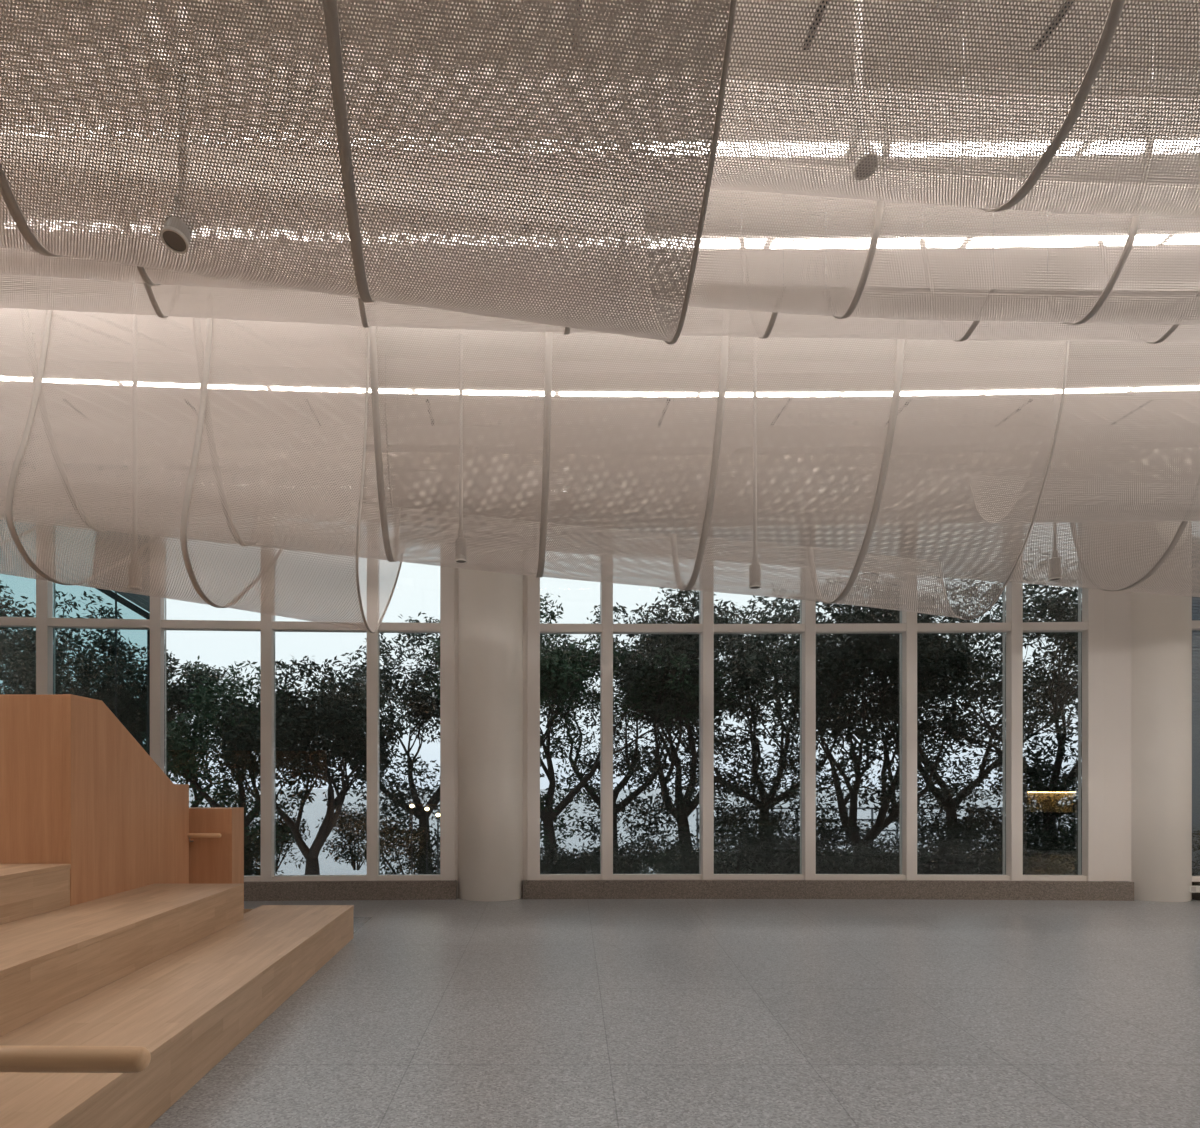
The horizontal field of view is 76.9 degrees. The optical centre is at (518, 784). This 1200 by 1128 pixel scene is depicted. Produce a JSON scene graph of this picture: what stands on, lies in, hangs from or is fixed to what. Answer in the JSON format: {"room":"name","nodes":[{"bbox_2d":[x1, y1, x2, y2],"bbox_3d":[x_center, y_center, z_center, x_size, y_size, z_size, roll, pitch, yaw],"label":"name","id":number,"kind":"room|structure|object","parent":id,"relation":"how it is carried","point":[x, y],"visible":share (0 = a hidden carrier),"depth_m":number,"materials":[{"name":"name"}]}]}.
{"room":"building lobby","nodes":[
{"label":"building lobby","id":0,"kind":"room"},
{"bbox_2d":[455,473,457,897],"bbox_3d":[-0.767,-1.360,10.027,0.169,5.720,0.206,0,0,0],"label":"wall","id":1,"kind":"structure","parent":0,"point":[456,569],"depth_m":9.93,"materials":[{"name":"white paint"}]},
{"bbox_2d":[244,880,456,900],"bbox_3d":[-5.014,1.379,9.790,8.445,0.243,0.601,0,0,-4],"label":"baseboard","id":2,"kind":"structure","parent":1,"relation":"attached to","point":[393,889],"depth_m":9.76,"materials":[{"name":"stone"}]},
{"bbox_2d":[523,476,526,879],"bbox_3d":[0.015,-1.360,10.050,0.194,5.720,0.205,0,0,0],"label":"wall","id":3,"kind":"structure","parent":0,"point":[524,576],"depth_m":9.95,"materials":[{"name":"white paint"}]},
{"bbox_2d":[0,441,1191,480],"bbox_3d":[2.650,-4.360,9.794,23.700,0.280,1.270,0,0,0],"label":"wall","id":4,"kind":"structure","parent":0,"point":[16,441],"depth_m":9.86,"materials":[{"name":"beige paint"}]},
{"bbox_2d":[0,454,454,881],"bbox_3d":[-4.212,-1.482,9.770,6.743,5.477,0.258,0,0,-4],"label":"window","id":5,"kind":"structure","parent":4,"relation":"in","point":[45,622],"depth_m":9.80,"materials":[{"name":"white metal"}]},
{"bbox_2d":[0,468,1193,513],"bbox_3d":[0.000,-4.650,11.575,60.000,0.200,2.050,0,0,0],"label":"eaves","id":6,"kind":"object","parent":4,"relation":"attached to","point":[20,468],"depth_m":11.71,"materials":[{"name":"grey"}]},
{"bbox_2d":[0,0,1199,429],"bbox_3d":[2.650,-4.500,1.765,23.700,0.001,17.530,0,0,0],"label":"ceiling","id":7,"kind":"structure","parent":0,"point":[763,1],"depth_m":6.06,"materials":[{"name":"white paint"}]},
{"bbox_2d":[80,428,132,493],"label":"drape","id":8,"kind":"object","parent":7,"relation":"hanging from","point":[92,428],"depth_m":8.34,"materials":[{"name":"grey fabric"}]},
{"bbox_2d":[128,271,141,590],"bbox_3d":[-3.251,-3.080,6.350,0.107,2.840,0.107,0,0,0],"label":"pendant spotlight","id":9,"kind":"object","parent":7,"relation":"hanging from","point":[135,271],"visible":0.41,"depth_m":6.33,"materials":[{"name":"grey metal"}]},
{"bbox_2d":[137,1,173,82],"bbox_3d":[-1.739,-3.955,3.591,0.160,1.090,0.166,0,0,0],"label":"pendant spotlight","id":10,"kind":"object","parent":7,"relation":"hanging from","point":[149,1],"visible":0.15,"depth_m":3.55,"materials":[{"name":"grey metal"}]},
{"bbox_2d":[137,427,195,501],"label":"drape","id":11,"kind":"object","parent":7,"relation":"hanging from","point":[140,427],"depth_m":8.30,"materials":[{"name":"grey fabric"}]},
{"bbox_2d":[0,0,338,157],"label":"drape","id":12,"kind":"object","parent":7,"relation":"hanging from","point":[218,3],"depth_m":3.23,"materials":[{"name":"grey fabric"}]},
{"bbox_2d":[161,2,194,253],"bbox_3d":[-1.452,-3.393,3.194,0.124,2.213,0.137,0,0,0],"label":"pendant spotlight","id":13,"kind":"object","parent":7,"relation":"hanging from","point":[175,234],"visible":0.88,"depth_m":3.19,"materials":[{"name":"grey metal"}]},
{"bbox_2d":[0,118,357,292],"label":"drape","id":14,"kind":"object","parent":7,"relation":"hanging from","point":[163,278],"depth_m":4.36,"materials":[{"name":"grey fabric"}]},
{"bbox_2d":[0,279,404,632],"bbox_3d":[-4.124,-2.890,7.272,5.832,3.220,3.268,0,0,0],"label":"drape","id":15,"kind":"object","parent":7,"relation":"hanging from","point":[21,549],"visible":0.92,"depth_m":5.96,"materials":[{"name":"grey fabric"}]},
{"bbox_2d":[213,426,379,522],"label":"drape","id":16,"kind":"object","parent":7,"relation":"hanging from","point":[239,426],"depth_m":8.34,"materials":[{"name":"grey fabric"}]},
{"bbox_2d":[0,234,695,334],"label":"drape","id":17,"kind":"object","parent":7,"relation":"hanging from","point":[38,288],"depth_m":5.12,"materials":[{"name":"grey fabric"}]},
{"bbox_2d":[0,0,736,343],"bbox_3d":[-1.588,-3.248,3.201,4.691,2.504,2.002,0,0,0],"label":"drape","id":18,"kind":"object","parent":7,"relation":"hanging from","point":[353,217],"visible":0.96,"depth_m":2.93,"materials":[{"name":"grey fabric"}]},
{"bbox_2d":[455,334,466,563],"bbox_3d":[-0.580,-3.366,7.500,0.118,2.268,0.118,0,0,0],"label":"pendant spotlight","id":19,"kind":"object","parent":7,"relation":"hanging from","point":[459,558],"visible":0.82,"depth_m":7.48,"materials":[{"name":"grey metal"}]},
{"bbox_2d":[381,425,543,525],"label":"drape","id":20,"kind":"object","parent":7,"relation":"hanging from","point":[464,425],"depth_m":8.26,"materials":[{"name":"grey fabric"}]},
{"bbox_2d":[385,358,543,549],"label":"drape","id":21,"kind":"object","parent":7,"relation":"hanging from","point":[385,358],"depth_m":8.07,"materials":[{"name":"grey fabric"}]},
{"bbox_2d":[416,390,553,395],"bbox_3d":[-0.383,-4.495,8.597,1.578,0.009,0.077,0,0,-2],"label":"ceiling light strip","id":22,"kind":"object","parent":7,"relation":"attached to","point":[416,390],"visible":0.34,"depth_m":8.58,"materials":[{"name":"white plastic"}]},
{"bbox_2d":[463,448,541,524],"label":"drape","id":23,"kind":"object","parent":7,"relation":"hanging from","point":[513,448],"depth_m":8.51,"materials":[{"name":"grey fabric"}]},
{"bbox_2d":[353,152,703,305],"label":"drape","id":24,"kind":"object","parent":7,"relation":"hanging from","point":[624,183],"depth_m":4.15,"materials":[{"name":"grey fabric"}]},
{"bbox_2d":[337,0,729,186],"label":"drape","id":25,"kind":"object","parent":7,"relation":"hanging from","point":[524,2],"depth_m":3.17,"materials":[{"name":"grey fabric"}]},
{"bbox_2d":[0,268,1068,619],"bbox_3d":[-2.011,-3.101,7.360,13.466,2.798,1.860,0,0,0],"label":"drape","id":26,"kind":"object","parent":7,"relation":"hanging from","point":[539,543],"visible":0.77,"depth_m":6.79,"materials":[{"name":"grey fabric"}]},
{"bbox_2d":[0,345,1199,389],"bbox_3d":[2.650,-4.440,7.760,23.700,0.120,1.100,0,0,0],"label":"beam","id":27,"kind":"structure","parent":7,"relation":"attached to","point":[1141,358],"depth_m":7.98,"materials":[{"name":"white paint"}]},
{"bbox_2d":[0,44,1199,123],"bbox_3d":[2.650,-4.430,4.444,23.700,0.140,1.010,0,0,0],"label":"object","id":28,"kind":"structure","parent":7,"relation":"attached to","point":[1114,67],"depth_m":4.71,"materials":[{"name":"white paint"}]},
{"bbox_2d":[0,415,1199,454],"bbox_3d":[2.650,-4.390,9.235,23.700,0.220,0.990,0,0,0],"label":"beam","id":29,"kind":"structure","parent":7,"relation":"attached to","point":[1,415],"depth_m":9.43,"materials":[{"name":"white paint"}]},
{"bbox_2d":[560,392,696,396],"bbox_3d":[1.252,-4.495,8.631,1.576,0.009,0.077,0,0,-1],"label":"ceiling light strip","id":30,"kind":"object","parent":7,"relation":"attached to","point":[561,392],"visible":0.46,"depth_m":8.62,"materials":[{"name":"white plastic"}]},
{"bbox_2d":[546,401,716,559],"label":"drape","id":31,"kind":"object","parent":7,"relation":"hanging from","point":[662,468],"depth_m":8.05,"materials":[{"name":"grey fabric"}]},
{"bbox_2d":[548,425,714,526],"label":"drape","id":32,"kind":"object","parent":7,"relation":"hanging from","point":[623,473],"depth_m":8.42,"materials":[{"name":"grey fabric"}]},
{"bbox_2d":[578,238,763,248],"bbox_3d":[1.252,-4.495,6.221,1.576,0.009,0.107,0,0,-1],"label":"ceiling light strip","id":33,"kind":"object","parent":7,"relation":"attached to","point":[685,238],"visible":0.09,"depth_m":6.23,"materials":[{"name":"plastic"}]},
{"bbox_2d":[636,142,848,156],"bbox_3d":[1.532,-4.495,5.304,1.576,0.009,0.107,0,0,-1],"label":"ceiling light strip","id":34,"kind":"object","parent":7,"relation":"attached to","point":[681,142],"visible":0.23,"depth_m":5.29,"materials":[{"name":"white plastic"}]},
{"bbox_2d":[749,335,760,588],"bbox_3d":[2.360,-3.236,7.500,0.118,2.528,0.118,0,0,0],"label":"pendant spotlight","id":35,"kind":"object","parent":7,"relation":"hanging from","point":[754,585],"visible":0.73,"depth_m":7.49,"materials":[{"name":"grey metal"}]},
{"bbox_2d":[701,392,838,396],"bbox_3d":[2.888,-4.495,8.636,1.575,0.009,0.082,0,0,0],"label":"ceiling light strip","id":36,"kind":"object","parent":7,"relation":"attached to","point":[820,392],"visible":0.4,"depth_m":8.62,"materials":[{"name":"white plastic"}]},
{"bbox_2d":[710,425,883,526],"label":"drape","id":37,"kind":"object","parent":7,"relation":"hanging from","point":[733,425],"depth_m":8.38,"materials":[{"name":"grey fabric"}]},
{"bbox_2d":[703,400,891,569],"label":"drape","id":38,"kind":"object","parent":7,"relation":"hanging from","point":[801,478],"depth_m":8.04,"materials":[{"name":"grey fabric"}]},
{"bbox_2d":[803,1,827,49],"bbox_3d":[1.750,-4.493,3.990,0.040,0.010,1.180,0,0,0],"label":"ceiling air slot","id":39,"kind":"object","parent":7,"relation":"attached to","point":[821,11],"visible":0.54,"depth_m":4.43,"materials":[{"name":"grey"}]},
{"bbox_2d":[847,0,878,180],"bbox_3d":[1.563,-3.634,3.408,0.121,1.732,0.142,0,0,0],"label":"pendant spotlight","id":40,"kind":"object","parent":7,"relation":"hanging from","point":[855,4],"visible":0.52,"depth_m":3.41,"materials":[{"name":"grey metal"}]},
{"bbox_2d":[771,238,965,248],"bbox_3d":[2.888,-4.495,6.226,1.575,0.009,0.112,0,0,0],"label":"ceiling light strip","id":41,"kind":"object","parent":7,"relation":"attached to","point":[917,238],"visible":0.17,"depth_m":6.22,"materials":[{"name":"white plastic"}]},
{"bbox_2d":[843,391,982,395],"bbox_3d":[4.522,-4.495,8.614,1.577,0.009,0.077,0,0,1],"label":"ceiling light strip","id":42,"kind":"object","parent":7,"relation":"attached to","point":[930,391],"visible":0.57,"depth_m":8.60,"materials":[{"name":"white plastic"}]},
{"bbox_2d":[680,206,1199,343],"label":"drape","id":43,"kind":"object","parent":7,"relation":"hanging from","point":[767,318],"depth_m":5.27,"materials":[{"name":"grey fabric"}]},
{"bbox_2d":[688,79,1199,324],"label":"drape","id":44,"kind":"object","parent":7,"relation":"hanging from","point":[936,303],"depth_m":4.18,"materials":[{"name":"grey fabric"}]},
{"bbox_2d":[877,426,1010,524],"label":"drape","id":45,"kind":"object","parent":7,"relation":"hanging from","point":[930,426],"depth_m":8.42,"materials":[{"name":"grey fabric"}]},
{"bbox_2d":[933,0,968,21],"bbox_3d":[2.075,-4.419,4.155,1.050,0.158,0.270,0,0,0],"label":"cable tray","id":46,"kind":"object","parent":7,"relation":"attached to","point":[936,1],"visible":0.26,"depth_m":4.21,"materials":[{"name":"grey metal"}]},
{"bbox_2d":[710,0,1199,217],"label":"drape","id":47,"kind":"object","parent":7,"relation":"hanging from","point":[1118,200],"depth_m":3.13,"materials":[{"name":"grey fabric"}]},
{"bbox_2d":[871,142,1082,156],"bbox_3d":[3.167,-4.495,5.304,1.575,0.009,0.117,0,0,0],"label":"ceiling light strip","id":48,"kind":"object","parent":7,"relation":"attached to","point":[1065,142],"visible":0.03,"depth_m":5.30,"materials":[{"name":"white plastic"}]},
{"bbox_2d":[859,399,1199,596],"label":"drape","id":49,"kind":"object","parent":7,"relation":"hanging from","point":[1088,572],"depth_m":8.27,"materials":[{"name":"grey fabric"}]},
{"bbox_2d":[1033,1,1072,49],"bbox_3d":[3.160,-4.493,3.990,0.040,0.010,1.180,0,0,0],"label":"ceiling air slot","id":50,"kind":"object","parent":7,"relation":"attached to","point":[1065,7],"visible":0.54,"depth_m":4.43,"materials":[{"name":"grey"}]},
{"bbox_2d":[1048,398,1061,580],"bbox_3d":[6.218,-3.441,8.700,0.128,2.118,0.128,0,0,0],"label":"pendant spotlight","id":51,"kind":"object","parent":7,"relation":"hanging from","point":[1054,577],"visible":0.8,"depth_m":8.68,"materials":[{"name":"grey metal"}]},
{"bbox_2d":[987,388,1130,394],"bbox_3d":[6.158,-4.495,8.564,1.579,0.009,0.077,0,0,2],"label":"ceiling light strip","id":52,"kind":"object","parent":7,"relation":"attached to","point":[1100,388],"visible":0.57,"depth_m":8.56,"materials":[{"name":"white plastic"}]},
{"bbox_2d":[967,235,1167,247],"bbox_3d":[4.522,-4.495,6.205,1.578,0.009,0.107,0,0,1],"label":"ceiling light strip","id":53,"kind":"object","parent":7,"relation":"attached to","point":[1158,235],"visible":0.26,"depth_m":6.17,"materials":[{"name":"white plastic"}]},
{"bbox_2d":[969,281,1199,522],"bbox_3d":[7.210,-3.567,7.235,4.878,1.867,1.512,0,0,0],"label":"drape","id":54,"kind":"object","parent":7,"relation":"hanging from","point":[1063,494],"visible":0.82,"depth_m":6.94,"materials":[{"name":"grey fabric"}]},
{"bbox_2d":[1053,426,1135,470],"label":"drape","id":55,"kind":"object","parent":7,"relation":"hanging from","point":[1081,426],"depth_m":8.23,"materials":[{"name":"grey fabric"}]},
{"bbox_2d":[1083,140,1199,154],"bbox_3d":[4.803,-4.495,5.278,1.578,0.009,0.107,0,0,1],"label":"ceiling light strip","id":56,"kind":"object","parent":7,"relation":"attached to","point":[1158,140],"visible":0.18,"depth_m":5.28,"materials":[{"name":"white plastic"}]},
{"bbox_2d":[1127,426,1199,489],"label":"drape","id":57,"kind":"object","parent":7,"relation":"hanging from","point":[1174,426],"depth_m":8.21,"materials":[{"name":"grey fabric"}]},
{"bbox_2d":[148,898,1199,1127],"bbox_3d":[2.650,1.500,1.765,23.700,0.001,17.530,0,0,0],"label":"floor","id":58,"kind":"structure","parent":0,"point":[458,1013],"depth_m":4.82,"materials":[{"name":"stone"}]},
{"bbox_2d":[0,864,353,1127],"bbox_3d":[-3.609,1.032,3.075,3.982,0.936,8.550,0,0,0],"label":"steps","id":59,"kind":"structure","parent":58,"relation":"on","point":[182,973],"depth_m":4.32,"materials":[{"name":"brown wood"}]},
{"bbox_2d":[0,1045,150,1072],"bbox_3d":[-1.344,0.763,1.075,1.353,0.826,0.650,0,0,0],"label":"handrail","id":60,"kind":"object","parent":59,"relation":"on","point":[27,1059],"visible":1,"depth_m":1.33,"materials":[{"name":"brown wood"}]},
{"bbox_2d":[0,694,188,905],"bbox_3d":[-4.705,0.273,6.332,2.991,1.846,1.925,0,0,0],"label":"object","id":61,"kind":"object","parent":59,"relation":"on","point":[77,789],"visible":0.8,"depth_m":5.54,"materials":[{"name":"brown wood"}]},
{"bbox_2d":[189,807,243,908],"bbox_3d":[-3.777,0.865,7.520,1.921,1.270,0.320,0,0,0],"label":"wall","id":62,"kind":"structure","parent":58,"relation":"on","point":[220,860],"depth_m":7.36,"materials":[{"name":"brown wood"}]},
{"bbox_2d":[187,833,220,841],"bbox_3d":[-3.396,0.513,7.310,1.007,0.088,0.104,0,0,0],"label":"wall handrail","id":63,"kind":"object","parent":62,"relation":"attached to","point":[190,835],"visible":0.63,"depth_m":7.26,"materials":[{"name":"brown wood"}]},
{"bbox_2d":[458,452,522,901],"bbox_3d":[-0.383,-1.500,10.100,0.916,6.000,0.916,0,0,0],"label":"round column","id":64,"kind":"structure","parent":58,"relation":"on","point":[490,604],"depth_m":9.69,"materials":[{"name":"paint"}]},
{"bbox_2d":[1131,448,1191,901],"bbox_3d":[8.403,-1.500,10.060,0.924,6.000,0.924,0,0,0],"label":"round column","id":65,"kind":"structure","parent":58,"relation":"on","point":[1161,624],"depth_m":9.65,"materials":[{"name":"paint"}]},
{"bbox_2d":[1103,463,1130,881],"bbox_3d":[7.863,-1.360,9.923,0.493,5.720,0.200,0,0,3],"label":"wall","id":66,"kind":"structure","parent":0,"point":[1116,604],"depth_m":9.82,"materials":[{"name":"white paint"}]},
{"bbox_2d":[527,463,1102,880],"bbox_3d":[3.869,-1.482,9.982,7.537,5.477,0.274,0,0,1],"label":"window","id":67,"kind":"structure","parent":66,"relation":"in","point":[1089,626],"depth_m":9.92,"materials":[{"name":"white metal"}]},
{"bbox_2d":[523,880,1133,900],"bbox_3d":[4.009,1.379,10.070,7.916,0.243,0.592,0,0,1],"label":"baseboard","id":68,"kind":"structure","parent":66,"relation":"attached to","point":[532,889],"depth_m":9.85,"materials":[{"name":"stone"}]},
{"bbox_2d":[1192,468,1199,881],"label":"window","id":69,"kind":"structure","parent":0,"point":[1195,600],"depth_m":13.56,"materials":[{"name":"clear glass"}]},
{"label":"outside","id":70,"kind":"structure","parent":0,"visible":0},
{"bbox_2d":[651,853,1077,874],"bbox_3d":[0.000,1.950,15.300,120.000,0.300,9.400,0,0,0],"label":"ground","id":71,"kind":"structure","parent":70,"point":[757,867],"depth_m":16.40,"materials":[{"name":"grey"}]},
{"bbox_2d":[0,580,136,702],"bbox_3d":[-11.019,-1.164,15.144,5.727,6.338,3.330,0,0,-4],"label":"leafy tree","id":72,"kind":"object","parent":71,"relation":"on","point":[91,681],"visible":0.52,"depth_m":15.40,"materials":[{"name":"green plant"}]},
{"bbox_2d":[89,514,149,755],"bbox_3d":[-6.929,-1.994,13.270,1.083,7.688,0.540,0,0,0],"label":"canopy roof","id":73,"kind":"structure","parent":71,"relation":"on","point":[143,601],"depth_m":13.12,"materials":[{"name":"black"}]},
{"bbox_2d":[0,590,240,742],"bbox_3d":[-9.217,-1.125,16.647,5.690,6.264,2.673,0,0,-11],"label":"leafy tree","id":74,"kind":"object","parent":71,"relation":"on","point":[179,689],"visible":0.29,"depth_m":16.62,"materials":[{"name":"green plant"}]},
{"bbox_2d":[96,656,254,819],"bbox_3d":[-8.384,-0.647,18.386,4.163,5.304,3.082,0,0,0],"label":"leafy tree","id":75,"kind":"object","parent":71,"relation":"on","point":[136,734],"visible":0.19,"depth_m":17.89,"materials":[{"name":"green plant"}]},
{"bbox_2d":[140,660,312,873],"bbox_3d":[-5.811,-0.254,15.554,2.762,4.523,3.322,0,0,33],"label":"leafy tree","id":76,"kind":"object","parent":71,"relation":"on","point":[179,755],"visible":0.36,"depth_m":15.26,"materials":[{"name":"green plant"}]},
{"bbox_2d":[244,829,283,874],"bbox_3d":[-5.523,1.290,13.019,2.923,1.255,1.440,0,0,0],"label":"shrub","id":77,"kind":"object","parent":71,"relation":"on","point":[247,852],"visible":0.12,"depth_m":12.93,"materials":[{"name":"green plant"}]},
{"bbox_2d":[246,809,310,870],"bbox_3d":[-5.399,1.190,16.456,1.712,1.452,1.350,0,0,0],"label":"shrub","id":78,"kind":"object","parent":71,"relation":"on","point":[281,824],"visible":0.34,"depth_m":16.25,"materials":[{"name":"green plant"}]},
{"bbox_2d":[209,655,416,874],"bbox_3d":[-4.238,-0.337,14.645,4.575,4.691,3.094,0,0,30],"label":"leafy tree","id":79,"kind":"object","parent":71,"relation":"on","point":[331,734],"visible":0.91,"depth_m":14.19,"materials":[{"name":"green plant"}]},
{"bbox_2d":[315,802,392,869],"bbox_3d":[-3.650,1.139,16.808,1.743,1.548,1.498,0,0,0],"label":"shrub","id":80,"kind":"object","parent":71,"relation":"on","point":[352,823],"visible":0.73,"depth_m":16.66,"materials":[{"name":"green plant"}]},
{"bbox_2d":[310,612,439,873],"bbox_3d":[-2.460,-0.874,17.239,5.256,5.757,3.640,0,0,0],"label":"leafy tree","id":81,"kind":"object","parent":71,"relation":"on","point":[424,712],"visible":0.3,"depth_m":16.98,"materials":[{"name":"green plant"}]},
{"bbox_2d":[357,817,439,874],"bbox_3d":[-1.813,1.244,13.217,2.006,1.339,1.574,0,0,0],"label":"shrub","id":82,"kind":"object","parent":71,"relation":"on","point":[420,855],"visible":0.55,"depth_m":12.95,"materials":[{"name":"green plant"}]},
{"bbox_2d":[408,802,415,873],"bbox_3d":[-1.740,1.061,12.200,0.140,1.578,0.140,0,0,0],"label":"garden lamp","id":83,"kind":"object","parent":71,"relation":"on","point":[411,803],"visible":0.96,"depth_m":12.19,"materials":[{"name":"black"}]},
{"bbox_2d":[423,805,430,873],"bbox_3d":[-1.496,1.085,12.200,0.140,1.530,0.140,0,0,0],"label":"garden lamp","id":84,"kind":"object","parent":71,"relation":"on","point":[426,806],"visible":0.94,"depth_m":12.19,"materials":[{"name":"black"}]},
{"bbox_2d":[434,811,439,873],"bbox_3d":[-1.318,1.134,12.200,0.140,1.432,0.140,0,0,0],"label":"garden lamp","id":85,"kind":"object","parent":71,"relation":"on","point":[437,812],"visible":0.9,"depth_m":12.19,"materials":[{"name":"black"}]},
{"bbox_2d":[422,593,735,855],"bbox_3d":[1.216,-1.128,15.766,6.454,6.271,3.316,0,0,0],"label":"leafy tree","id":86,"kind":"object","parent":71,"relation":"on","point":[562,680],"visible":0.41,"depth_m":15.50,"materials":[{"name":"green plant"}]},
{"bbox_2d":[540,839,618,873],"bbox_3d":[0.681,1.425,13.484,2.375,0.982,1.408,0,0,0],"label":"shrub","id":87,"kind":"object","parent":71,"relation":"on","point":[555,852],"visible":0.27,"depth_m":13.29,"materials":[{"name":"green plant"}]},
{"bbox_2d":[540,843,649,873],"bbox_3d":[1.246,1.476,13.227,2.138,0.880,1.425,0,0,0],"label":"shrub","id":88,"kind":"object","parent":71,"relation":"on","point":[620,867],"visible":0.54,"depth_m":13.01,"materials":[{"name":"green plant"}]},
{"bbox_2d":[541,602,726,857],"bbox_3d":[2.643,-1.212,17.720,5.487,6.433,3.368,0,0,-9],"label":"leafy tree","id":89,"kind":"object","parent":71,"relation":"on","point":[620,807],"visible":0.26,"depth_m":17.33,"materials":[{"name":"green plant"}]},
{"bbox_2d":[577,831,698,873],"bbox_3d":[2.320,1.407,14.554,2.486,1.042,1.547,0,0,0],"label":"shrub","id":90,"kind":"object","parent":71,"relation":"on","point":[647,855],"visible":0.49,"depth_m":14.35,"materials":[{"name":"green plant"}]},
{"bbox_2d":[614,582,758,873],"bbox_3d":[3.537,-1.080,16.033,3.051,6.175,3.498,0,0,6],"label":"leafy tree","id":91,"kind":"object","parent":71,"relation":"on","point":[677,644],"visible":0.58,"depth_m":15.39,"materials":[{"name":"green plant"}]},
{"bbox_2d":[657,818,799,873],"bbox_3d":[3.768,1.254,13.009,2.642,1.324,1.413,0,0,-2],"label":"shrub","id":92,"kind":"object","parent":71,"relation":"on","point":[687,865],"visible":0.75,"depth_m":12.93,"materials":[{"name":"green plant"}]},
{"bbox_2d":[660,581,883,856],"bbox_3d":[5.671,-1.324,17.236,5.226,6.656,4.179,0,0,-24],"label":"leafy tree","id":93,"kind":"object","parent":71,"relation":"on","point":[756,717],"visible":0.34,"depth_m":17.41,"materials":[{"name":"green plant"}]},
{"bbox_2d":[714,805,848,866],"bbox_3d":[5.568,1.162,16.545,3.112,1.501,1.487,0,0,0],"label":"shrub","id":94,"kind":"object","parent":71,"relation":"on","point":[740,813],"visible":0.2,"depth_m":16.43,"materials":[{"name":"green plant"}]},
{"bbox_2d":[714,812,872,873],"bbox_3d":[5.165,1.198,13.975,2.966,1.438,1.447,0,0,5],"label":"shrub","id":95,"kind":"object","parent":71,"relation":"on","point":[821,828],"visible":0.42,"depth_m":13.91,"materials":[{"name":"green plant"}]},
{"bbox_2d":[777,836,920,873],"bbox_3d":[5.667,1.405,12.898,2.518,1.021,1.521,0,0,0],"label":"shrub","id":96,"kind":"object","parent":71,"relation":"on","point":[822,866],"visible":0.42,"depth_m":12.70,"materials":[{"name":"green plant"}]},
{"bbox_2d":[725,565,990,873],"bbox_3d":[6.800,-1.149,14.737,5.770,6.320,3.732,0,0,-13],"label":"leafy tree","id":97,"kind":"object","parent":71,"relation":"on","point":[834,671],"visible":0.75,"depth_m":13.99,"materials":[{"name":"green plant"}]},
{"bbox_2d":[816,811,971,863],"bbox_3d":[8.643,1.247,17.006,3.582,1.343,1.428,0,0,3],"label":"shrub","id":98,"kind":"object","parent":71,"relation":"on","point":[933,825],"visible":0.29,"depth_m":17.00,"materials":[{"name":"green plant"}]},
{"bbox_2d":[849,827,1002,873],"bbox_3d":[7.460,1.335,13.551,2.974,1.204,1.408,0,0,-2],"label":"shrub","id":99,"kind":"object","parent":71,"relation":"on","point":[921,849],"visible":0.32,"depth_m":13.40,"materials":[{"name":"green plant"}]},
{"bbox_2d":[837,565,1077,856],"bbox_3d":[10.242,-1.479,17.210,6.964,6.971,3.552,0,0,13],"label":"leafy tree","id":100,"kind":"object","parent":71,"relation":"on","point":[951,808],"visible":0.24,"depth_m":17.14,"materials":[{"name":"green plant"}]},
{"bbox_2d":[917,548,1077,872],"bbox_3d":[11.313,-1.418,15.093,7.955,6.845,3.260,0,0,-3],"label":"leafy tree","id":101,"kind":"object","parent":71,"relation":"on","point":[1058,612],"visible":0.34,"depth_m":14.90,"materials":[{"name":"green plant"}]},
{"bbox_2d":[917,814,1077,874],"bbox_3d":[8.369,1.222,13.228,2.578,1.390,1.377,0,0,0],"label":"shrub","id":102,"kind":"object","parent":71,"relation":"on","point":[1047,859],"visible":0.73,"depth_m":13.03,"materials":[{"name":"green plant"}]},
{"bbox_2d":[928,807,1074,858],"bbox_3d":[11.145,1.182,17.049,3.432,1.464,1.365,0,0,-2],"label":"shrub","id":103,"kind":"object","parent":71,"relation":"on","point":[981,809],"visible":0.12,"depth_m":16.92,"materials":[{"name":"green plant"}]},
{"bbox_2d":[992,771,1077,874],"bbox_3d":[10.499,0.824,14.874,2.052,2.180,1.457,0,0,0],"label":"shrub","id":104,"kind":"object","parent":71,"relation":"on","point":[1062,786],"visible":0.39,"depth_m":14.74,"materials":[{"name":"green plant"}]},
{"bbox_2d":[995,818,1077,874],"bbox_3d":[9.972,1.186,13.461,2.914,1.461,1.405,0,0,0],"label":"shrub","id":105,"kind":"object","parent":71,"relation":"on","point":[1069,840],"visible":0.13,"depth_m":13.35,"materials":[{"name":"green plant"}]},
{"bbox_2d":[1060,823,1199,875],"bbox_3d":[11.429,1.247,13.397,2.961,1.350,1.327,0,0,0],"label":"shrub","id":106,"kind":"object","parent":71,"relation":"on","point":[1195,871],"visible":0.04,"depth_m":13.38,"materials":[{"name":"green plant"}]},
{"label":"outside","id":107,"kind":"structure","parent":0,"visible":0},
{"bbox_2d":[189,789,1077,874],"bbox_3d":[0.000,2.700,257.000,600.000,0.001,486.000,0,0,0],"label":"water","id":108,"kind":"structure","parent":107,"point":[315,810],"depth_m":58.70,"materials":[{"name":"grey liquid"}]},
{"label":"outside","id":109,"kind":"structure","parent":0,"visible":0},
{"bbox_2d":[695,807,1076,847],"bbox_3d":[10.600,1.195,21.025,11.300,1.130,0.050,0,0,0],"label":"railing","id":110,"kind":"object","parent":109,"point":[696,808],"visible":0.16,"depth_m":21.00,"materials":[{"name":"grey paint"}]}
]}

